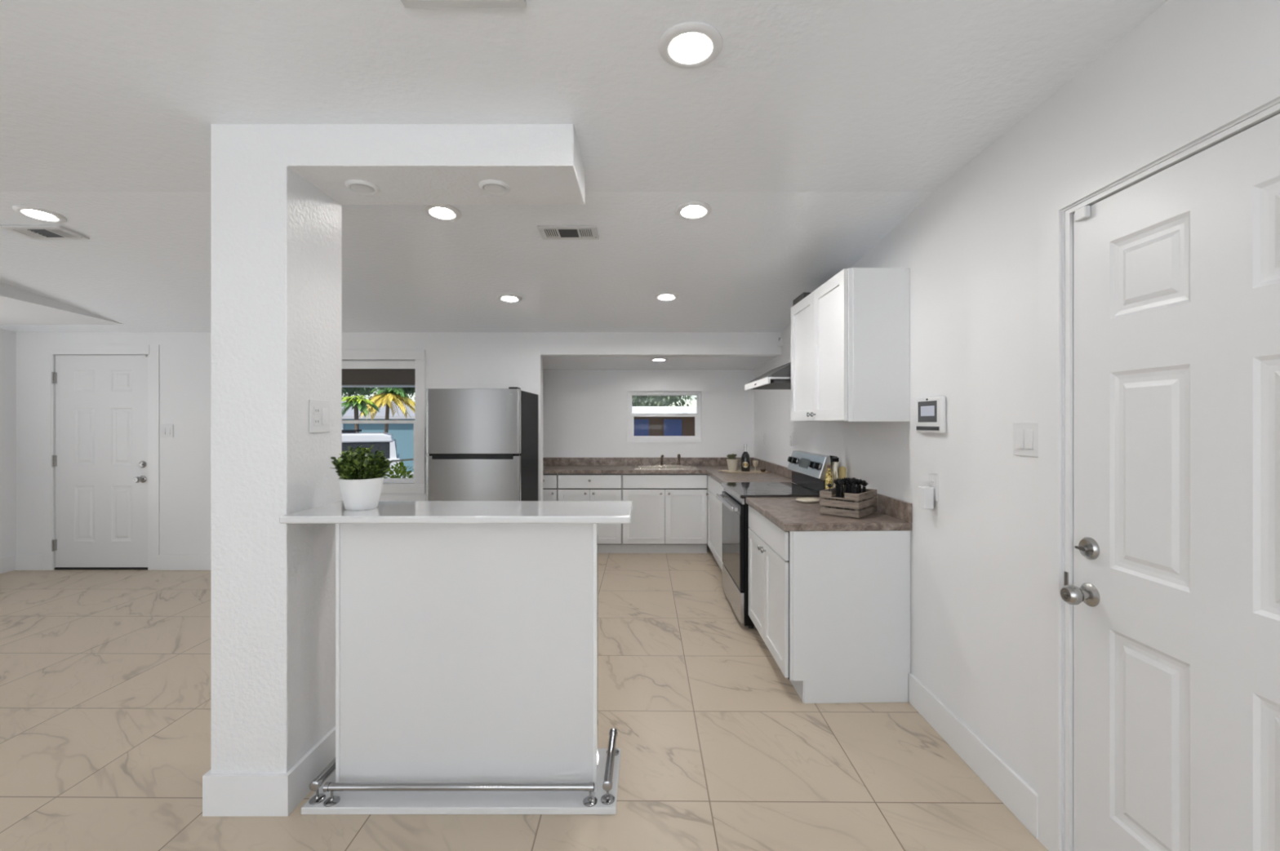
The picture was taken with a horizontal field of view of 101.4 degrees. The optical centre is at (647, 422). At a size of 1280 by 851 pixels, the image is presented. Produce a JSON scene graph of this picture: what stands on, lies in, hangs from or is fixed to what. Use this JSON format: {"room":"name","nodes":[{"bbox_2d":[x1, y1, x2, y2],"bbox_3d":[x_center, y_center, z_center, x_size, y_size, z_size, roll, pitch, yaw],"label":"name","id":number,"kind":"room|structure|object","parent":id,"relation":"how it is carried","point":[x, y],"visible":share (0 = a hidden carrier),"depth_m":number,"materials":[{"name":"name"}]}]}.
{"room":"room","nodes":[
{"label":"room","id":0,"kind":"room"},
{"bbox_2d":[0,328,16,558],"bbox_3d":[-6.035,0.095,0.925,0.130,2.600,8.050,0,0,0],"label":"wall","id":1,"kind":"structure","parent":0,"point":[7,338],"depth_m":4.88,"materials":[{"name":"white paint"}]},
{"bbox_2d":[0,555,15,573],"bbox_3d":[-5.963,1.323,0.968,0.014,0.145,7.936,0,0,0],"label":"baseboard","id":2,"kind":"structure","parent":1,"relation":"attached to","point":[7,564],"depth_m":4.87,"materials":[{"name":"white wood"}]},
{"bbox_2d":[210,124,585,773],"bbox_3d":[-0.914,0.160,2.040,1.296,2.470,0.340,0,0,0],"label":"wall pillar","id":3,"kind":"structure","parent":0,"point":[278,192],"depth_m":1.87,"materials":[{"name":"white paint"}]},
{"bbox_2d":[202,726,335,816],"bbox_3d":[-1.426,1.323,2.040,0.302,0.143,0.370,0,0,0],"label":"baseboard","id":4,"kind":"structure","parent":3,"relation":"attached to","point":[224,794],"depth_m":1.85,"materials":[{"name":"white wood"}]},
{"bbox_2d":[309,400,329,433],"bbox_3d":[-1.284,-0.023,2.055,0.012,0.128,0.124,0,0,0],"label":"light switch","id":5,"kind":"object","parent":3,"relation":"attached to","point":[319,411],"visible":1,"depth_m":2.04,"materials":[{"name":"white plastic"}]},
{"bbox_2d":[313,406,319,415],"bbox_3d":[-1.283,-0.044,2.029,0.003,0.032,0.034,0,0,0],"label":"socket","id":6,"kind":"object","parent":5,"relation":"attached to","point":[316,409],"depth_m":2.03,"materials":[{"name":"grey plastic"}]},
{"bbox_2d":[313,417,319,426],"bbox_3d":[-1.283,-0.002,2.029,0.003,0.032,0.034,0,0,0],"label":"socket","id":7,"kind":"object","parent":5,"relation":"attached to","point":[316,420],"depth_m":2.03,"materials":[{"name":"grey plastic"}]},
{"bbox_2d":[344,179,380,195],"bbox_3d":[-1.108,-0.910,2.035,0.120,0.010,0.120,0,0,0],"label":"recessed light","id":8,"kind":"object","parent":3,"relation":"attached to","point":[362,187],"visible":1,"depth_m":2.02,"materials":[{"name":"white plastic"}]},
{"bbox_2d":[478,179,511,195],"bbox_3d":[-0.595,-0.910,2.035,0.120,0.010,0.120,0,0,0],"label":"recessed light","id":9,"kind":"object","parent":3,"relation":"attached to","point":[490,186],"visible":1,"depth_m":2.02,"materials":[{"name":"white plastic"}]},
{"bbox_2d":[16,332,781,555],"bbox_3d":[-2.350,0.095,5.010,7.500,2.600,0.120,0,0,0],"label":"wall","id":10,"kind":"structure","parent":0,"point":[453,360],"depth_m":4.95,"materials":[{"name":"white paint"}]},
{"bbox_2d":[44,345,159,570],"bbox_3d":[-5.157,0.333,4.972,1.085,2.125,0.176,0,0,0],"label":"door","id":11,"kind":"structure","parent":10,"relation":"in","point":[101,402],"depth_m":4.96,"materials":[{"name":"white paint"}]},
{"bbox_2d":[15,555,210,570],"bbox_3d":[-3.500,1.323,4.943,4.940,0.145,0.014,0,0,0],"label":"baseboard","id":12,"kind":"structure","parent":10,"relation":"attached to","point":[23,562],"depth_m":4.94,"materials":[{"name":"white wood"}]},
{"bbox_2d":[160,424,173,437],"bbox_3d":[-4.545,0.083,4.944,0.125,0.125,0.012,0,0,0],"label":"light switch","id":13,"kind":"object","parent":10,"relation":"attached to","point":[166,430],"visible":1,"depth_m":4.94,"materials":[{"name":"white plastic"}]},
{"bbox_2d":[342,350,425,493],"bbox_3d":[-2.672,-0.006,4.995,1.139,1.357,0.118,0,0,0],"label":"window","id":14,"kind":"structure","parent":10,"relation":"in","point":[419,356],"depth_m":4.94,"materials":[{"name":"white"}]},
{"bbox_2d":[777,337,782,346],"bbox_3d":[1.250,-0.757,4.921,0.052,0.090,0.042,0,0,29],"label":"sensor","id":15,"kind":"object","parent":10,"relation":"attached to","point":[780,339],"visible":0.81,"depth_m":4.91,"materials":[{"name":"white plastic"}]},
{"bbox_2d":[0,544,1048,850],"bbox_3d":[-2.250,1.455,1.575,7.700,0.120,9.350,0,0,0],"label":"floor","id":16,"kind":"structure","parent":0,"point":[105,674],"depth_m":2.25,"materials":[{"name":"tile"}]},
{"bbox_2d":[301,524,621,814],"bbox_3d":[-0.673,0.875,2.032,1.119,1.040,0.342,0,0,0],"label":"breakfast bar","id":17,"kind":"object","parent":16,"relation":"on","point":[465,653],"visible":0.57,"depth_m":1.94,"materials":[{"name":"white"}]},
{"bbox_2d":[308,757,335,804],"bbox_3d":[-1.199,1.329,2.041,0.052,0.080,0.333,0,0,0],"label":"rail","id":18,"kind":"object","parent":17,"relation":"on","point":[316,784],"visible":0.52,"depth_m":1.90,"materials":[{"name":"silver metal"}]},
{"bbox_2d":[279,501,633,524],"bbox_3d":[-0.675,0.341,2.009,1.230,0.027,0.362,0,0,0],"label":"countertop","id":19,"kind":"structure","parent":17,"relation":"on","point":[386,512],"depth_m":1.90,"materials":[{"name":"white stone"}]},
{"bbox_2d":[329,444,394,511],"bbox_3d":[-1.084,0.206,1.998,0.218,0.244,0.210,0,0,-20],"label":"potted plant","id":20,"kind":"object","parent":19,"relation":"on","point":[362,473],"visible":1,"depth_m":1.94,"materials":[{"name":"green plant"}]},
{"bbox_2d":[322,782,597,807],"bbox_3d":[-0.674,1.335,1.890,0.985,0.068,0.052,0,0,0],"label":"rail","id":21,"kind":"object","parent":17,"relation":"on","point":[590,801],"visible":1,"depth_m":1.88,"materials":[{"name":"silver metal"}]},
{"bbox_2d":[600,728,618,804],"bbox_3d":[-0.146,1.329,2.043,0.052,0.080,0.338,0,0,0],"label":"rail","id":22,"kind":"object","parent":17,"relation":"on","point":[606,799],"visible":1,"depth_m":1.96,"materials":[{"name":"silver metal"}]},
{"bbox_2d":[426,386,537,501],"bbox_3d":[-1.407,0.556,4.565,0.753,1.678,0.730,0,0,0],"label":"refrigerator","id":23,"kind":"object","parent":16,"relation":"on","point":[482,444],"visible":0.63,"depth_m":4.20,"materials":[{"name":"silver metal"}]},
{"bbox_2d":[542,474,557,501],"bbox_3d":[-1.276,0.968,5.778,0.643,0.855,0.590,0,0,0],"label":"base cabinet","id":24,"kind":"object","parent":16,"relation":"on","point":[549,481],"visible":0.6,"depth_m":5.51,"materials":[{"name":"white wood"}]},
{"bbox_2d":[557,474,622,553],"bbox_3d":[-0.614,0.968,5.778,0.677,0.855,0.590,0,0,0],"label":"base cabinet","id":25,"kind":"object","parent":16,"relation":"on","point":[571,487],"visible":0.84,"depth_m":5.51,"materials":[{"name":"white wood"}]},
{"bbox_2d":[622,474,707,553],"bbox_3d":[0.178,0.968,5.778,0.900,0.855,0.590,0,0,0],"label":"base cabinet","id":26,"kind":"object","parent":16,"relation":"on","point":[669,515],"visible":1,"depth_m":5.52,"materials":[{"name":"white wood"}]},
{"bbox_2d":[706,475,724,571],"bbox_3d":[0.928,0.968,4.878,0.639,0.855,1.217,0,0,-1],"label":"base cabinet","id":27,"kind":"object","parent":16,"relation":"on","point":[714,504],"visible":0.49,"depth_m":4.98,"materials":[{"name":"white wood"}]},
{"bbox_2d":[542,466,797,484],"bbox_3d":[-0.162,0.520,5.166,2.872,0.040,1.817,0,0,0],"label":"countertop","id":28,"kind":"structure","parent":27,"relation":"on","point":[713,472],"depth_m":5.50,"materials":[{"name":"stone"}]},
{"bbox_2d":[634,466,697,469],"bbox_3d":[0.185,0.594,5.755,0.670,0.203,0.390,0,0,0],"label":"sink","id":29,"kind":"object","parent":28,"relation":"in","point":[635,467],"visible":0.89,"depth_m":5.88,"materials":[{"name":"beige"}]},
{"bbox_2d":[654,453,683,466],"bbox_3d":[0.235,0.424,5.874,0.320,0.134,0.122,0,0,0],"label":"faucet","id":30,"kind":"object","parent":28,"relation":"on","point":[678,455],"visible":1,"depth_m":5.90,"materials":[{"name":"grey metal"}]},
{"bbox_2d":[718,470,770,473],"bbox_3d":[0.965,0.495,5.270,0.520,0.010,0.260,0,0,22],"label":"serving tray","id":31,"kind":"object","parent":28,"relation":"on","point":[722,471],"visible":0.84,"depth_m":5.20,"materials":[{"name":"beige wood"}]},
{"bbox_2d":[726,453,738,471],"bbox_3d":[0.862,0.406,5.330,0.125,0.174,0.125,0,0,20],"label":"potted succulent","id":32,"kind":"object","parent":31,"relation":"on","point":[732,463],"visible":1,"depth_m":5.29,"materials":[{"name":"white ceramic"}]},
{"bbox_2d":[741,444,750,471],"bbox_3d":[0.985,0.357,5.289,0.088,0.273,0.089,0,0,0],"label":"wine bottle","id":33,"kind":"object","parent":31,"relation":"on","point":[745,460],"visible":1,"depth_m":5.26,"materials":[{"name":"black glass"}]},
{"bbox_2d":[752,460,758,471],"bbox_3d":[1.075,0.438,5.250,0.054,0.110,0.054,0,0,0],"label":"goblet","id":34,"kind":"object","parent":31,"relation":"on","point":[754,462],"visible":1,"depth_m":5.24,"materials":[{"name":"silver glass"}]},
{"bbox_2d":[715,450,837,629],"bbox_3d":[0.909,0.809,3.882,0.706,1.172,0.748,0,0,-1],"label":"stove","id":35,"kind":"object","parent":16,"relation":"on","point":[809,470],"visible":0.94,"depth_m":3.71,"materials":[{"name":"black"}]},
{"bbox_2d":[721,482,819,499],"bbox_3d":[0.886,0.502,3.883,0.585,0.030,0.758,0,0,0],"label":"cooktop","id":36,"kind":"object","parent":35,"relation":"in","point":[740,491],"depth_m":3.77,"materials":[{"name":"black glass"}]},
{"bbox_2d":[748,505,910,703],"bbox_3d":[0.976,0.968,3.054,0.651,0.855,0.900,0,0,-1],"label":"base cabinet","id":37,"kind":"object","parent":16,"relation":"on","point":[831,609],"visible":0.95,"depth_m":2.61,"materials":[{"name":"white wood"}]},
{"bbox_2d":[746,497,911,531],"bbox_3d":[0.982,0.520,3.049,0.661,0.040,0.927,0,0,0],"label":"countertop","id":38,"kind":"structure","parent":37,"relation":"on","point":[788,514],"depth_m":2.72,"materials":[{"name":"stone"}]},
{"bbox_2d":[795,497,819,502],"bbox_3d":[1.005,0.491,3.300,0.145,0.017,0.145,0,0,0],"label":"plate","id":39,"kind":"object","parent":38,"relation":"on","point":[799,500],"visible":1,"depth_m":3.28,"materials":[{"name":"beige ceramic"}]},
{"bbox_2d":[825,465,832,496],"bbox_3d":[1.160,0.387,3.360,0.044,0.226,0.044,0,0,0],"label":"oil bottle","id":40,"kind":"object","parent":38,"relation":"on","point":[828,477],"visible":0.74,"depth_m":3.35,"materials":[{"name":"yellow glass"}]},
{"bbox_2d":[831,457,839,495],"bbox_3d":[1.212,0.363,3.385,0.042,0.274,0.042,0,0,0],"label":"pasta jar","id":41,"kind":"object","parent":38,"relation":"on","point":[835,465],"visible":0.7,"depth_m":3.37,"materials":[{"name":"clear"}]},
{"bbox_2d":[839,466,845,494],"bbox_3d":[1.262,0.392,3.400,0.042,0.215,0.042,0,0,0],"label":"jar","id":42,"kind":"object","parent":38,"relation":"on","point":[842,469],"visible":0.48,"depth_m":3.38,"materials":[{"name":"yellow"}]},
{"bbox_2d":[819,487,876,519],"bbox_3d":[1.099,0.436,2.873,0.212,0.128,0.262,0,0,43],"label":"wooden crate","id":43,"kind":"object","parent":38,"relation":"on","point":[869,495],"visible":0.79,"depth_m":2.79,"materials":[{"name":"brown wood"}]},
{"bbox_2d":[826,477,867,511],"bbox_3d":[1.101,0.393,2.876,0.182,0.186,0.216,0,0,39],"label":"cluster","id":44,"kind":"object","parent":43,"relation":"on","point":[851,486],"visible":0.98,"depth_m":2.85,"materials":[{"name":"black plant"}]},
{"bbox_2d":[0,0,1168,332],"bbox_3d":[-2.325,-1.103,0.930,7.550,0.505,8.060,0,0,0],"label":"ceiling","id":45,"kind":"structure","parent":0,"point":[815,128],"depth_m":1.88,"materials":[{"name":"white paint"}]},
{"bbox_2d":[12,204,66,222],"bbox_3d":[-3.050,-1.042,2.630,0.180,0.024,0.179,0,0,4],"label":"recessed light","id":46,"kind":"object","parent":45,"relation":"in","point":[33,212],"visible":1,"depth_m":2.62,"materials":[{"name":"white"}]},
{"bbox_2d":[0,225,89,239],"bbox_3d":[-3.250,-1.024,2.829,0.310,0.024,0.152,0,0,0],"label":"ceiling vent","id":47,"kind":"object","parent":45,"relation":"in","point":[33,232],"visible":1,"depth_m":2.82,"materials":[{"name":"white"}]},
{"bbox_2d":[422,204,461,221],"bbox_3d":[-1.024,-1.044,2.610,0.180,0.024,0.179,0,0,4],"label":"recessed light","id":48,"kind":"object","parent":45,"relation":"in","point":[440,212],"visible":0.94,"depth_m":2.60,"materials":[{"name":"white"}]},
{"bbox_2d":[400,0,526,8],"bbox_3d":[-0.463,-1.058,1.256,0.310,0.013,0.152,0,0,0],"label":"ceiling vent","id":49,"kind":"object","parent":45,"relation":"in","point":[406,3],"visible":1,"depth_m":1.32,"materials":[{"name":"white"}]},
{"bbox_2d":[497,293,521,302],"bbox_3d":[-1.042,-0.931,3.944,0.180,0.024,0.179,0,0,4],"label":"recessed light","id":50,"kind":"object","parent":45,"relation":"in","point":[505,298],"visible":1,"depth_m":3.94,"materials":[{"name":"white plastic"}]},
{"bbox_2d":[537,225,598,239],"bbox_3d":[-0.428,-1.024,2.829,0.310,0.024,0.152,0,0,0],"label":"ceiling vent","id":51,"kind":"object","parent":45,"relation":"in","point":[547,232],"visible":1,"depth_m":2.82,"materials":[{"name":"silver metal"}]},
{"bbox_2d":[654,292,678,301],"bbox_3d":[0.137,-0.934,3.907,0.180,0.024,0.179,0,0,4],"label":"recessed light","id":52,"kind":"object","parent":45,"relation":"in","point":[666,296],"visible":1,"depth_m":3.90,"materials":[{"name":"white plastic"}]},
{"bbox_2d":[658,21,722,68],"bbox_3d":[0.120,-1.059,1.481,0.180,0.010,0.180,0,0,0],"label":"recessed light","id":53,"kind":"object","parent":45,"relation":"in","point":[693,44],"visible":1,"depth_m":1.47,"materials":[{"name":"white"}]},
{"bbox_2d":[675,201,711,219],"bbox_3d":[0.226,-1.046,2.594,0.180,0.024,0.179,0,0,4],"label":"recessed light","id":54,"kind":"object","parent":45,"relation":"in","point":[690,210],"visible":1,"depth_m":2.58,"materials":[{"name":"white"}]},
{"bbox_2d":[542,369,754,457],"bbox_3d":[-0.160,0.195,6.150,3.120,2.400,0.150,0,0,0],"label":"wall","id":55,"kind":"structure","parent":0,"point":[584,411],"depth_m":6.08,"materials":[{"name":"white paint"}]},
{"bbox_2d":[627,391,701,442],"bbox_3d":[0.192,-0.066,6.139,0.852,0.591,0.062,0,0,0],"label":"window","id":56,"kind":"structure","parent":55,"relation":"in","point":[631,437],"depth_m":6.12,"materials":[{"name":"white"}]},
{"bbox_2d":[626,390,702,443],"bbox_3d":[0.192,-0.066,6.071,0.877,0.616,0.008,0,0,0],"label":"trim","id":57,"kind":"structure","parent":55,"relation":"attached to","point":[627,390],"depth_m":6.07,"materials":[{"name":"white"}]},
{"bbox_2d":[542,457,791,479],"bbox_3d":[-0.162,0.453,5.173,2.872,0.093,1.803,0,0,0],"label":"backsplash","id":58,"kind":"structure","parent":55,"relation":"attached to","point":[778,469],"depth_m":6.05,"materials":[{"name":"stone"}]},
{"bbox_2d":[542,356,776,369],"bbox_3d":[-0.150,-0.809,5.577,3.100,0.392,1.015,0,0,0],"label":"ceiling","id":59,"kind":"structure","parent":0,"point":[548,362],"depth_m":5.45,"materials":[{"name":"white paint"}]},
{"bbox_2d":[649,358,667,361],"bbox_3d":[0.110,-0.629,5.270,0.180,0.010,0.180,0,0,0],"label":"recessed light","id":60,"kind":"object","parent":59,"relation":"in","point":[652,359],"visible":1,"depth_m":5.22,"materials":[{"name":"white"}]},
{"bbox_2d":[754,211,912,674],"bbox_3d":[1.340,0.095,4.425,0.137,2.600,3.652,0,0,-1],"label":"wall","id":61,"kind":"structure","parent":0,"point":[879,454],"depth_m":3.18,"materials":[{"name":"white paint"}]},
{"bbox_2d":[744,362,791,391],"bbox_3d":[1.041,-0.348,3.936,0.478,0.173,0.753,0,0,-1],"label":"range hood","id":62,"kind":"object","parent":61,"relation":"attached to","point":[779,378],"visible":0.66,"depth_m":3.69,"materials":[{"name":"grey metal"}]},
{"bbox_2d":[791,267,910,422],"bbox_3d":[1.123,-0.389,3.081,0.356,0.769,0.920,0,0,-1],"label":"upper cabinet","id":63,"kind":"object","parent":61,"relation":"attached to","point":[851,335],"visible":1,"depth_m":2.62,"materials":[{"name":"white wood"}]},
{"bbox_2d":[793,292,811,306],"bbox_3d":[1.146,-0.812,3.541,0.270,0.076,0.236,0,0,0],"label":"box","id":64,"kind":"object","parent":63,"relation":"on","point":[803,295],"visible":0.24,"depth_m":3.47,"materials":[{"name":"grey metal"}]},
{"bbox_2d":[874,493,912,523],"bbox_3d":[1.292,0.451,3.056,0.020,0.098,0.913,0,0,-1],"label":"backsplash","id":65,"kind":"structure","parent":61,"relation":"attached to","point":[901,510],"depth_m":2.73,"materials":[{"name":"stone"}]},
{"bbox_2d":[912,0,1279,850],"bbox_3d":[1.381,0.095,-0.250,0.137,2.600,5.700,0,0,0],"label":"wall","id":66,"kind":"structure","parent":0,"point":[975,236],"depth_m":1.96,"materials":[{"name":"white paint"}]},
{"bbox_2d":[915,395,946,433],"bbox_3d":[1.299,-0.034,2.411,0.028,0.166,0.222,0,0,0],"label":"panel","id":67,"kind":"object","parent":66,"relation":"attached to","point":[931,411],"visible":1,"depth_m":2.38,"materials":[{"name":"white plastic"}]},
{"bbox_2d":[928,472,937,502],"bbox_3d":[1.308,0.297,2.405,0.009,0.125,0.075,0,0,0],"label":"wall outlet","id":68,"kind":"object","parent":66,"relation":"attached to","point":[933,478],"visible":0.8,"depth_m":2.39,"materials":[{"name":"white plastic"}]},
{"bbox_2d":[918,486,933,509],"bbox_3d":[1.280,0.346,2.411,0.049,0.098,0.052,0,0,0],"label":"plug adapter","id":69,"kind":"object","parent":68,"relation":"attached to","point":[926,494],"visible":1,"depth_m":2.38,"materials":[{"name":"white plastic"}]},
{"bbox_2d":[930,479,934,486],"bbox_3d":[1.306,0.276,2.405,0.003,0.032,0.034,0,0,0],"label":"socket","id":70,"kind":"object","parent":68,"relation":"attached to","point":[932,481],"depth_m":2.40,"materials":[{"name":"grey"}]},
{"bbox_2d":[908,673,1038,839],"bbox_3d":[1.306,1.323,2.183,0.014,0.145,0.866,0,0,0],"label":"baseboard","id":71,"kind":"structure","parent":66,"relation":"attached to","point":[1022,801],"depth_m":2.06,"materials":[{"name":"white wood"}]},
{"bbox_2d":[1013,422,1038,457],"bbox_3d":[1.306,0.058,1.815,0.012,0.118,0.128,0,0,0],"label":"light switch","id":72,"kind":"object","parent":66,"relation":"attached to","point":[1025,434],"visible":1,"depth_m":1.81,"materials":[{"name":"white plastic"}]},
{"bbox_2d":[1038,56,1279,850],"bbox_3d":[1.343,0.320,1.225,0.193,2.150,1.050,0,0,0],"label":"door","id":73,"kind":"structure","parent":66,"relation":"in","point":[1171,591],"depth_m":1.35,"materials":[{"name":"white paint"}]},
{"label":"outside","id":74,"kind":"structure","parent":0,"visible":0},
{"bbox_3d":[-5.375,1.820,6.685,7.250,0.750,3.229,0,0,0],"label":"ground porch","id":75,"kind":"structure","parent":74,"visible":0},
{"bbox_2d":[342,368,415,387],"bbox_3d":[-5.400,0.530,6.651,7.200,2.930,3.159,0,0,0],"label":"porch roof","id":76,"kind":"structure","parent":75,"relation":"on","point":[351,378],"depth_m":8.00,"materials":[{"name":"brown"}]},
{"bbox_2d":[383,461,413,478],"bbox_3d":[-3.609,1.022,7.603,0.705,0.916,0.630,0,0,0],"label":"shrub","id":77,"kind":"object","parent":75,"relation":"on","point":[403,472],"visible":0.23,"depth_m":7.57,"materials":[{"name":"green plant"}]},
{"bbox_2d":[389,458,413,462],"bbox_3d":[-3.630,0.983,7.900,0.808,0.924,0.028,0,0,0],"label":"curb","id":78,"kind":"object","parent":75,"relation":"on","point":[406,460],"visible":0.09,"depth_m":7.89,"materials":[{"name":"beige concrete"}]},
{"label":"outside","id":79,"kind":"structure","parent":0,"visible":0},
{"bbox_3d":[-12.500,2.095,39.150,65.000,0.200,61.700,0,0,0],"label":"ground","id":80,"kind":"structure","parent":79,"visible":0},
{"bbox_2d":[342,387,353,397],"bbox_3d":[-19.008,-0.854,30.230,3.402,5.713,3.479,0,0,41],"label":"tree","id":81,"kind":"object","parent":80,"relation":"on","point":[345,390],"visible":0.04,"depth_m":30.61,"materials":[{"name":"green plant"}]},
{"bbox_2d":[342,387,378,399],"bbox_3d":[-22.180,-1.541,38.892,4.317,7.082,4.160,0,0,24],"label":"tree","id":82,"kind":"object","parent":80,"relation":"on","point":[360,391],"visible":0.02,"depth_m":38.56,"materials":[{"name":"green plant"}]},
{"bbox_2d":[342,395,379,432],"bbox_3d":[-7.309,0.661,13.132,1.084,2.669,0.983,0,0,0],"label":"palm","id":83,"kind":"object","parent":80,"relation":"on","point":[359,403],"visible":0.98,"depth_m":13.05,"materials":[{"name":"green plant"}]},
{"bbox_2d":[342,430,404,478],"bbox_3d":[-7.546,1.084,10.883,4.504,1.822,1.882,0,0,-25],"label":"car","id":84,"kind":"object","parent":80,"relation":"on","point":[386,441],"visible":0.07,"depth_m":10.86,"materials":[{"name":"white paint"}]},
{"bbox_2d":[342,401,415,472],"bbox_3d":[-11.350,0.520,24.000,10.400,2.950,6.700,0,0,0],"label":"house","id":85,"kind":"structure","parent":80,"relation":"on","point":[403,433],"depth_m":21.00,"materials":[{"name":"blue"}]},
{"bbox_2d":[359,387,415,432],"bbox_3d":[-7.399,0.486,15.005,1.502,3.022,1.394,0,0,0],"label":"palm","id":86,"kind":"object","parent":80,"relation":"on","point":[397,395],"visible":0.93,"depth_m":14.93,"materials":[{"name":"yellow plant"}]},
{"bbox_2d":[364,387,415,400],"bbox_3d":[-14.924,-0.936,31.254,3.892,5.875,3.301,0,0,-44],"label":"tree","id":87,"kind":"object","parent":80,"relation":"on","point":[409,391],"visible":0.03,"depth_m":31.32,"materials":[{"name":"green plant"}]},
{"bbox_2d":[631,406,696,435],"bbox_3d":[0.500,0.835,12.430,9.600,2.320,3.540,0,0,0],"label":"house","id":88,"kind":"structure","parent":80,"relation":"on","point":[643,426],"depth_m":11.15,"materials":[{"name":"brown"}]},
{"bbox_2d":[631,395,696,406],"bbox_3d":[0.472,-0.524,18.665,3.858,5.053,4.070,0,0,8],"label":"tree","id":89,"kind":"object","parent":80,"relation":"on","point":[637,401],"visible":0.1,"depth_m":17.79,"materials":[{"name":"green plant"}]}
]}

